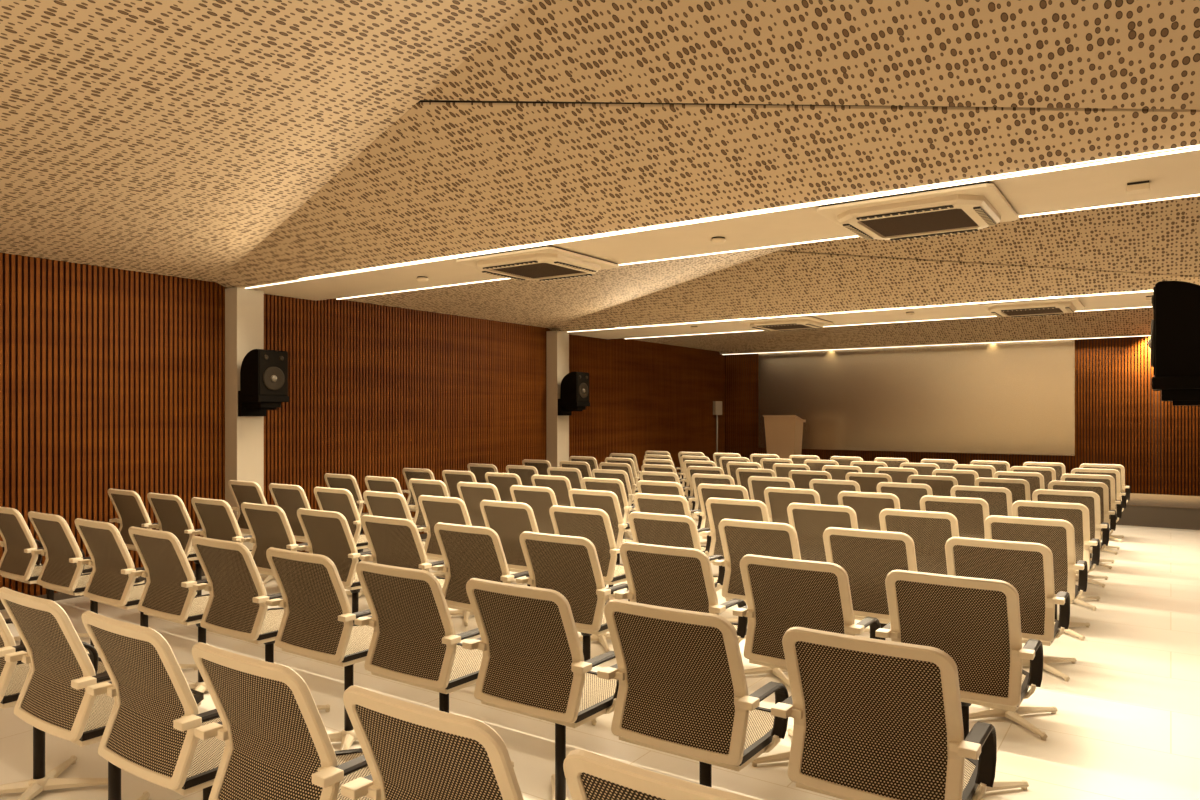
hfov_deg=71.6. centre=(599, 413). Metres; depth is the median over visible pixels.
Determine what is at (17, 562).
chair
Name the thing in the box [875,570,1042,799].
chair
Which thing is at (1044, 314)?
air vent
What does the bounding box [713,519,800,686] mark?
chair
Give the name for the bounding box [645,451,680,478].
chair
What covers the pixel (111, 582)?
chair
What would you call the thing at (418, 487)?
chair
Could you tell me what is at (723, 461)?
chair
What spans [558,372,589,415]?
loudspeaker
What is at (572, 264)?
air vent
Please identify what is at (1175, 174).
ceiling
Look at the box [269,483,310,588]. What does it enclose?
chair
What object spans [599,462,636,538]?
chair
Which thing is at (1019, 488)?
chair
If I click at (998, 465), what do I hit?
chair
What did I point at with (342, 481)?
chair
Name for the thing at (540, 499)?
chair
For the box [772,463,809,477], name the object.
chair
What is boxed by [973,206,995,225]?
air vent
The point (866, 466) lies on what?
chair
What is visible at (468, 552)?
chair
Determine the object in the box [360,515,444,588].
chair
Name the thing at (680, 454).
chair
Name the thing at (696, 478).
chair
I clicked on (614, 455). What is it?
chair
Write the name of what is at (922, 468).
chair
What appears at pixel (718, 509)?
chair
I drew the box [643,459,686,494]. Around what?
chair
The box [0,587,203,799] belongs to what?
chair
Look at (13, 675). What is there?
chair
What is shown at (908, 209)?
air vent
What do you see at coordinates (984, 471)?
chair
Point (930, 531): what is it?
chair
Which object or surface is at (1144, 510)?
stage
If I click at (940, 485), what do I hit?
chair
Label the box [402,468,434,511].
chair
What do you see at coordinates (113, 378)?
wall
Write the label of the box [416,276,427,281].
ceiling detector
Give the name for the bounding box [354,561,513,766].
chair
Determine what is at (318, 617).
chair
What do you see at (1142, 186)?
ceiling detector
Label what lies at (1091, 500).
chair
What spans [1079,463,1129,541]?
chair
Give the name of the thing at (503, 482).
chair
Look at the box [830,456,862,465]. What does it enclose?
chair
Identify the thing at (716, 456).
chair
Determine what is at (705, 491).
chair
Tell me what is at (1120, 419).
wall
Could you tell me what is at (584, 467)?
chair
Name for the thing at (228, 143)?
ceiling
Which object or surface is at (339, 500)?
chair
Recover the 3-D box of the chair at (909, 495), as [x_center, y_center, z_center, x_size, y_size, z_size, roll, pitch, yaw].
[2.564,0.983,6.869,0.516,0.861,0.506,0,0,34]
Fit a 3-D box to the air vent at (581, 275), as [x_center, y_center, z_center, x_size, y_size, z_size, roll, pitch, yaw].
[-0.265,-1.038,6.347,0.480,0.012,0.034,0,0,34]
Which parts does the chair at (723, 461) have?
backrest, backrest frame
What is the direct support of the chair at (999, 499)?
on the floor
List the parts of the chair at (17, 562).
backrest, backrest frame, armrest, seat, leg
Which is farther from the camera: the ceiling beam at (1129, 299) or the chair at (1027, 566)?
the ceiling beam at (1129, 299)
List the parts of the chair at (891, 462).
backrest, backrest frame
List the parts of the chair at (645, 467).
backrest, backrest frame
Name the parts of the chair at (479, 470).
backrest, backrest frame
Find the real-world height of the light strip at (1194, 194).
0.010 m
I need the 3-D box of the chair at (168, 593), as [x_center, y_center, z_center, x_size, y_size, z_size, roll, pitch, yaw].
[-2.037,0.983,4.195,0.516,0.861,0.506,0,0,34]
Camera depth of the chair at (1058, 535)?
4.44 m
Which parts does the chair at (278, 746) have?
backrest, armrest, seat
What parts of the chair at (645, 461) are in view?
backrest, backrest frame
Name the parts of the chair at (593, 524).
backrest, backrest frame, leg, leg, seat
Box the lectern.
[763,415,805,458]
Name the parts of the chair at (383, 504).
backrest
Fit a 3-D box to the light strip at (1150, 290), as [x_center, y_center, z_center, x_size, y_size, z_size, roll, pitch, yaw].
[2.593,-1.113,9.189,7.364,0.010,0.032,0,0,34]
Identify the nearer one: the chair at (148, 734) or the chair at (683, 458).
the chair at (148, 734)
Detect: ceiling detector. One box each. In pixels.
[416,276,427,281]
[711,236,725,244]
[905,312,914,315]
[1126,180,1149,193]
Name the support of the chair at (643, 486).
on the floor
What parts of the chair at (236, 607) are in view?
backrest, backrest frame, seat, armrest, leg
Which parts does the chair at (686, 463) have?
backrest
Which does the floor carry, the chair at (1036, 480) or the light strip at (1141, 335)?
the chair at (1036, 480)
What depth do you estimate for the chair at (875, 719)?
2.11 m
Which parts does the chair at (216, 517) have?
backrest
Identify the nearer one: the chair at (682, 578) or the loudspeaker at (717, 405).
the chair at (682, 578)
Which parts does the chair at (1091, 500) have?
backrest, backrest frame, leg, leg, armrest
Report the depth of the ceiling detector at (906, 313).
9.10 m
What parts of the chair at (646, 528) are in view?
backrest, backrest frame, armrest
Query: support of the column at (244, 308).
on the floor
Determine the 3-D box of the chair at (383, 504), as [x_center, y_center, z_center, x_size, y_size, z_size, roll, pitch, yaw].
[-1.418,0.983,6.103,0.516,0.861,0.506,0,0,34]
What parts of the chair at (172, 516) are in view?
backrest, backrest frame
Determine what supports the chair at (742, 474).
on the floor
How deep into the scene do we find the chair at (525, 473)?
8.94 m
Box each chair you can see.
[0,507,91,650]
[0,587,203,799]
[0,612,109,799]
[28,511,145,653]
[75,518,198,669]
[82,611,224,799]
[108,488,195,595]
[128,526,209,692]
[147,492,202,595]
[191,497,251,558]
[191,536,329,711]
[192,642,372,799]
[228,480,274,583]
[241,502,307,575]
[266,547,373,749]
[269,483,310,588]
[297,508,371,623]
[314,487,367,596]
[324,473,368,561]
[341,686,523,799]
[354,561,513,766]
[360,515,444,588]
[363,491,425,548]
[364,476,414,520]
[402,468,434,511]
[408,479,448,576]
[418,495,473,625]
[432,522,528,611]
[442,470,476,498]
[457,482,515,581]
[462,578,618,799]
[467,463,497,482]
[480,500,538,585]
[485,472,522,501]
[506,465,538,485]
[510,485,557,533]
[516,531,629,724]
[522,459,550,474]
[531,475,571,506]
[547,467,582,488]
[549,505,626,651]
[559,461,591,477]
[563,749,759,799]
[568,489,632,599]
[569,456,598,471]
[582,477,634,563]
[591,469,635,537]
[597,599,788,786]
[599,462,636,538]
[605,457,639,493]
[610,453,641,505]
[615,542,747,642]
[628,512,724,590]
[633,493,710,555]
[634,480,701,532]
[639,471,694,517]
[641,464,689,502]
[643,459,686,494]
[644,454,682,485]
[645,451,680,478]
[676,452,704,508]
[679,455,709,517]
[681,460,715,496]
[684,466,724,543]
[689,473,734,562]
[694,483,748,538]
[702,497,769,621]
[713,453,740,466]
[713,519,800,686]
[719,457,749,474]
[726,462,761,484]
[733,554,880,766]
[736,468,775,499]
[748,476,794,504]
[750,454,779,463]
[760,458,792,469]
[764,487,820,523]
[771,627,996,799]
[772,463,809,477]
[787,503,869,632]
[788,470,831,488]
[789,455,819,463]
[804,459,838,470]
[809,479,860,504]
[822,465,861,479]
[823,527,916,639]
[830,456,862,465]
[838,491,899,530]
[845,472,891,492]
[850,461,887,472]
[874,457,908,467]
[875,467,917,482]
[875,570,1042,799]
[876,482,932,510]
[879,509,958,574]
[900,463,939,475]
[907,475,957,496]
[920,459,957,469]
[920,495,989,538]
[932,469,978,485]
[945,537,1069,739]
[950,485,1012,515]
[953,464,995,477]
[970,460,1009,471]
[974,477,1030,502]
[984,515,1087,680]
[994,471,1044,500]
[1010,466,1055,488]
[1012,500,1099,640]
[1023,462,1065,480]
[1032,489,1108,610]
[1048,480,1115,587]
[1060,474,1121,568]
[1071,468,1125,554]
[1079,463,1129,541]
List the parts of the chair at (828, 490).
backrest, backrest frame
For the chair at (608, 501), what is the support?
on the floor
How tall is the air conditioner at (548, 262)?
0.086 m
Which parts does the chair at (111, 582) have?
backrest, backrest frame, seat, leg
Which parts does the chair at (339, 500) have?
backrest, backrest frame, seat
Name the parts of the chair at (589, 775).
backrest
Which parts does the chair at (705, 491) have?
backrest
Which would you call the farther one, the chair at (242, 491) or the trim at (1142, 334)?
the trim at (1142, 334)
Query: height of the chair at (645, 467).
0.861 m
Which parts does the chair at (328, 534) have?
backrest, backrest frame, seat, armrest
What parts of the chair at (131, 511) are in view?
backrest, backrest frame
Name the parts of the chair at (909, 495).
backrest, backrest frame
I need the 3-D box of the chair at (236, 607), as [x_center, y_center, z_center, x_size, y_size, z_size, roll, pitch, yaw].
[-1.567,0.983,3.872,0.516,0.861,0.506,0,0,34]
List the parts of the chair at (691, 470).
backrest, backrest frame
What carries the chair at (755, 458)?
on the floor
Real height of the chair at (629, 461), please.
0.861 m
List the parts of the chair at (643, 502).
backrest, backrest frame, armrest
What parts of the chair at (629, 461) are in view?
backrest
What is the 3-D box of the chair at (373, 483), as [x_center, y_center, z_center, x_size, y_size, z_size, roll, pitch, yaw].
[-1.814,0.983,7.541,0.516,0.861,0.506,0,0,34]
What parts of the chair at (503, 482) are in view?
backrest, backrest frame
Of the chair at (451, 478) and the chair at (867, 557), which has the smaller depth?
the chair at (867, 557)
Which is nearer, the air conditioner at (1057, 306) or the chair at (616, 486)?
the chair at (616, 486)
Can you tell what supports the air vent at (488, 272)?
attached to the air conditioner at (548, 262)
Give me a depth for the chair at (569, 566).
3.84 m
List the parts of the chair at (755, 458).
backrest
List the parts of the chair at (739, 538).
leg, backrest, backrest frame, leg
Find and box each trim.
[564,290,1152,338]
[723,334,1150,353]
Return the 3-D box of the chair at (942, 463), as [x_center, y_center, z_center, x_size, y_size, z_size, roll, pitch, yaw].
[4.271,0.983,10.362,0.516,0.861,0.506,0,0,34]
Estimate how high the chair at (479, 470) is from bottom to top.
0.861 m
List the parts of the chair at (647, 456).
backrest, backrest frame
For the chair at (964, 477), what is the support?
on the floor
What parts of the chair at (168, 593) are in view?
backrest, backrest frame, leg, seat, leg, armrest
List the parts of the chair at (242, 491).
backrest, backrest frame, leg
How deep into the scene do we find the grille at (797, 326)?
10.07 m
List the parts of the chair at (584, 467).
backrest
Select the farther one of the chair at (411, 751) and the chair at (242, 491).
the chair at (242, 491)
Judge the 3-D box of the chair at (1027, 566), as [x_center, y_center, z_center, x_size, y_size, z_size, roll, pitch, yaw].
[1.872,0.983,3.845,0.516,0.861,0.506,0,0,34]
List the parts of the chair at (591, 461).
backrest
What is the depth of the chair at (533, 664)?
2.75 m
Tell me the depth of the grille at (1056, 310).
8.58 m
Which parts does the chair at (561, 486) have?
backrest frame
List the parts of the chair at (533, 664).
backrest, backrest frame, leg, seat, armrest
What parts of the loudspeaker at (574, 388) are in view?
panel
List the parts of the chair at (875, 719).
armrest, backrest, seat, armrest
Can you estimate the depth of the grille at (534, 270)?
6.10 m
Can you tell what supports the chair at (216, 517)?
on the floor
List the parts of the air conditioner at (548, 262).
ceiling panel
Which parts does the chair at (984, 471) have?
backrest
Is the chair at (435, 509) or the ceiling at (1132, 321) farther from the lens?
the ceiling at (1132, 321)
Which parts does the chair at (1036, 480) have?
backrest frame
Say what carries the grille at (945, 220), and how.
attached to the air conditioner at (973, 207)
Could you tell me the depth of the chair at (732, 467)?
9.60 m
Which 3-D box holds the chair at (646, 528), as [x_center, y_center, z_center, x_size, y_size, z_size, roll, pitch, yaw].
[0.462,0.983,4.813,0.516,0.861,0.506,0,0,34]
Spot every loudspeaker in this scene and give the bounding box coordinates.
[238,349,288,415]
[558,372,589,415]
[713,401,721,452]
[1148,281,1199,405]
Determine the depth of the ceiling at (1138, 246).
8.24 m
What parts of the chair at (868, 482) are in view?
backrest, backrest frame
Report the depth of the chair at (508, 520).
5.30 m
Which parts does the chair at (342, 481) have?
backrest, backrest frame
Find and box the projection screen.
[759,339,1074,455]
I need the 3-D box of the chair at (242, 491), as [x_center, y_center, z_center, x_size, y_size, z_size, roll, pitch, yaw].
[-2.828,0.983,7.071,0.516,0.861,0.506,0,0,34]
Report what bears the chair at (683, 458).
on the floor
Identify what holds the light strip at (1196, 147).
attached to the ceiling at (228, 143)
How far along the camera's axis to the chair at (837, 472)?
8.93 m
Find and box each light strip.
[244,146,1199,288]
[336,193,1199,299]
[567,290,1152,331]
[624,306,1151,338]
[722,335,1150,354]
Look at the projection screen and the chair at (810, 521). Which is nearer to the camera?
the chair at (810, 521)
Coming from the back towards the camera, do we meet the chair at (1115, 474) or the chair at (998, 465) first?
the chair at (998, 465)
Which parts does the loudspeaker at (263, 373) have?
panel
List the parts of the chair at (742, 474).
backrest frame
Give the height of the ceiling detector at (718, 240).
0.036 m
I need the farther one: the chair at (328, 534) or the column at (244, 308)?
the column at (244, 308)
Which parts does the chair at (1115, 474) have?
backrest, backrest frame, leg, leg, armrest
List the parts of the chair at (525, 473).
backrest frame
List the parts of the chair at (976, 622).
armrest, backrest, backrest frame, leg, armrest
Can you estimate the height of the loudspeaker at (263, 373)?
0.580 m
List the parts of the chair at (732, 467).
backrest frame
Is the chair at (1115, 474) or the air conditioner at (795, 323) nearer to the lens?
the chair at (1115, 474)
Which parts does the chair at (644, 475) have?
backrest, backrest frame, armrest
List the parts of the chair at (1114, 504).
backrest, backrest frame, leg, leg, armrest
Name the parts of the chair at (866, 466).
backrest, backrest frame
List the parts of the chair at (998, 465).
backrest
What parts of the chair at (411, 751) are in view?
armrest, backrest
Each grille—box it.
[492,263,583,277]
[764,324,812,329]
[860,209,977,236]
[1002,308,1062,315]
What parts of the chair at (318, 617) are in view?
backrest, backrest frame, leg, leg, seat, armrest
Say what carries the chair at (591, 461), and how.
on the floor
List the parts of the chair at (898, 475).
backrest, backrest frame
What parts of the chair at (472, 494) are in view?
backrest, backrest frame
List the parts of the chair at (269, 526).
backrest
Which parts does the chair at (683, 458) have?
backrest, backrest frame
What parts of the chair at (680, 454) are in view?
backrest frame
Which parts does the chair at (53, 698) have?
backrest, backrest frame, armrest, armrest, seat, leg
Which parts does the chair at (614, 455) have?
backrest, backrest frame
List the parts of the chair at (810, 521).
backrest, backrest frame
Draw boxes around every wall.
[0,253,724,609]
[725,336,1199,495]
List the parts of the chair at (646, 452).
backrest frame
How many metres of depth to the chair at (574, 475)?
8.59 m
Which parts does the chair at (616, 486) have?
backrest, backrest frame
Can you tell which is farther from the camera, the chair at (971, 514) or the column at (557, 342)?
the column at (557, 342)
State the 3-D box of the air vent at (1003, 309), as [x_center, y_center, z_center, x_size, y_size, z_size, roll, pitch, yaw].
[4.245,-1.038,8.253,0.480,0.012,0.034,0,0,34]
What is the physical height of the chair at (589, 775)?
0.861 m
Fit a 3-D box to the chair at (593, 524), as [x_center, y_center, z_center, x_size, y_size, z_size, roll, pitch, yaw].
[-0.008,0.983,5.135,0.516,0.861,0.506,0,0,34]
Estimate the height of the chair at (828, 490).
0.861 m
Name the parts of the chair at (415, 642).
backrest, backrest frame, seat, armrest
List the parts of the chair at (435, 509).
backrest, backrest frame, leg, leg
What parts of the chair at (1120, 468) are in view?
backrest, backrest frame, leg, armrest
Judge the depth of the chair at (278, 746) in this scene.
1.95 m
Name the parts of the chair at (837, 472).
backrest, backrest frame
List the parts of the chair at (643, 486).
backrest, backrest frame, armrest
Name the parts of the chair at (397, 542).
backrest, backrest frame, armrest, seat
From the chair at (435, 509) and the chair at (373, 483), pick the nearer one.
the chair at (435, 509)
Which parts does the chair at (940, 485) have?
backrest, backrest frame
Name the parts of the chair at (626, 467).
backrest, backrest frame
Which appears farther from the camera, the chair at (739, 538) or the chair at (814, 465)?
the chair at (814, 465)
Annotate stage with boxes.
[680,481,1199,529]
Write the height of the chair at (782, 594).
0.861 m
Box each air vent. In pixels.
[482,271,524,280]
[483,261,537,269]
[539,274,591,281]
[554,261,595,272]
[757,324,794,326]
[779,328,815,331]
[843,224,872,239]
[856,205,953,220]
[890,229,977,240]
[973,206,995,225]
[1001,307,1054,311]
[1012,314,1061,317]
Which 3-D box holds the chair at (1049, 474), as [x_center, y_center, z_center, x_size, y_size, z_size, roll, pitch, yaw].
[4.667,0.983,8.925,0.516,0.861,0.506,0,0,34]
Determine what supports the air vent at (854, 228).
attached to the air conditioner at (973, 207)
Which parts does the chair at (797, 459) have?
backrest, backrest frame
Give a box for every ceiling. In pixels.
[0,0,1199,287]
[241,145,1199,300]
[317,193,1199,330]
[620,307,1152,353]
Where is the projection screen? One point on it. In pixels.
(1004, 397)
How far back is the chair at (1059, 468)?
9.48 m
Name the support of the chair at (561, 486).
on the floor
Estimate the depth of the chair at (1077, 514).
5.22 m
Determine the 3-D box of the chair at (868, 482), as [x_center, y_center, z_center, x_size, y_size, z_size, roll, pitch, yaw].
[2.638,0.983,7.984,0.516,0.861,0.506,0,0,34]
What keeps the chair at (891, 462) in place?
on the floor
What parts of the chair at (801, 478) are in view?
backrest, backrest frame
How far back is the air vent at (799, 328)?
10.25 m
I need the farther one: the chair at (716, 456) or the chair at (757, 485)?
the chair at (716, 456)
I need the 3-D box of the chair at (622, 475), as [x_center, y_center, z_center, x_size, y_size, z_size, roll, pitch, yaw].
[0.214,0.983,8.481,0.516,0.861,0.506,0,0,34]
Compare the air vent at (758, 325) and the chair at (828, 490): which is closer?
the chair at (828, 490)
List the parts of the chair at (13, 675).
backrest, backrest frame, leg, armrest, armrest, leg, seat, leg, leg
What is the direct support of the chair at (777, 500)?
on the floor
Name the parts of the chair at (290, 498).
backrest, backrest frame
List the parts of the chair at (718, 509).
leg, backrest, backrest frame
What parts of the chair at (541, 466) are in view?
backrest, backrest frame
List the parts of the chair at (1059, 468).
backrest, backrest frame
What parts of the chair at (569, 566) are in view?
backrest, backrest frame, seat, armrest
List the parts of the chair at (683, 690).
backrest, backrest frame, seat, armrest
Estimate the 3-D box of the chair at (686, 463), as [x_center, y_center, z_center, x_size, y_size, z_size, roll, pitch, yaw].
[1.303,0.983,10.067,0.516,0.861,0.506,0,0,34]
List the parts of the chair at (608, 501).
backrest, backrest frame, seat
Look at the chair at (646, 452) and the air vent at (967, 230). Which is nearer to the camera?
the air vent at (967, 230)
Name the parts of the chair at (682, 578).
backrest, backrest frame, armrest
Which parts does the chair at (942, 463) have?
backrest frame, backrest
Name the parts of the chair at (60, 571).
backrest, backrest frame, armrest, seat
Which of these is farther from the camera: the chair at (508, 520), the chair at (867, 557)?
the chair at (508, 520)
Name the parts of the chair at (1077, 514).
backrest, backrest frame, leg, leg, armrest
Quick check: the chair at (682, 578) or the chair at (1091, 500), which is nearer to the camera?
the chair at (682, 578)
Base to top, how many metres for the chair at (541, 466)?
0.861 m
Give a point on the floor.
(1125, 725)
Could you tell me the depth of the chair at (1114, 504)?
7.60 m
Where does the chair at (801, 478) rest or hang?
on the floor
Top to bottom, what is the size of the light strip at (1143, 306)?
0.010 m
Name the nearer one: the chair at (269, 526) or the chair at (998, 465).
the chair at (269, 526)
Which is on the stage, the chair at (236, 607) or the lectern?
the lectern
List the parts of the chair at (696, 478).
backrest, backrest frame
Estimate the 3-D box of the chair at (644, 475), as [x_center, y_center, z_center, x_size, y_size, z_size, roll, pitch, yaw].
[0.684,0.983,8.159,0.516,0.861,0.506,0,0,34]
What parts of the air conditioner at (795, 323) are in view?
ceiling panel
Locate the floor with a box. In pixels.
[0,504,1199,799]
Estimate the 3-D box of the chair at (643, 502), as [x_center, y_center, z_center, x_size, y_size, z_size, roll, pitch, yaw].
[0.536,0.983,5.928,0.516,0.861,0.506,0,0,34]
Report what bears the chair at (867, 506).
on the floor
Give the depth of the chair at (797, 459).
11.16 m
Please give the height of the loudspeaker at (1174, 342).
0.580 m
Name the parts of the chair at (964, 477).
backrest, backrest frame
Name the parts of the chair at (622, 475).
backrest, backrest frame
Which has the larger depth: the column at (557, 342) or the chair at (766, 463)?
the column at (557, 342)
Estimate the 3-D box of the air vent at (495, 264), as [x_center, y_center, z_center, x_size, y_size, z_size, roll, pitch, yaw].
[-0.630,-1.038,5.814,0.480,0.012,0.034,0,0,34]
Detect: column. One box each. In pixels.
[225,287,263,549]
[546,331,568,466]
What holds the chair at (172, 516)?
on the floor
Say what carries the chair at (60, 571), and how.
on the floor
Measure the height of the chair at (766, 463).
0.861 m
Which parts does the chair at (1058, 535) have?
leg, backrest, backrest frame, leg, leg, armrest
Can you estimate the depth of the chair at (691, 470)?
8.81 m
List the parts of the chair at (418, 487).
backrest, backrest frame, leg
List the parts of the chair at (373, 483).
backrest, backrest frame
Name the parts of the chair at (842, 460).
backrest, backrest frame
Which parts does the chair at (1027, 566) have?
leg, backrest, backrest frame, leg, leg, armrest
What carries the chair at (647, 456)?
on the floor
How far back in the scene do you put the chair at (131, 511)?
6.11 m
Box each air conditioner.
[456,245,618,281]
[739,316,833,331]
[816,181,1018,240]
[978,297,1084,317]
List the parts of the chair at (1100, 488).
backrest, backrest frame, leg, leg, armrest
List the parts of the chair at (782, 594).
leg, leg, backrest, backrest frame, armrest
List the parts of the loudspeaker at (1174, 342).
panel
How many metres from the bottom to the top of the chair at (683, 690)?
0.861 m
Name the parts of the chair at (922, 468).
backrest, backrest frame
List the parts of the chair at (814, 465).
backrest, backrest frame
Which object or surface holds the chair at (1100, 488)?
on the floor
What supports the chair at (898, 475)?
on the floor
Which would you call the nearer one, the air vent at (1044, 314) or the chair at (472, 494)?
the chair at (472, 494)

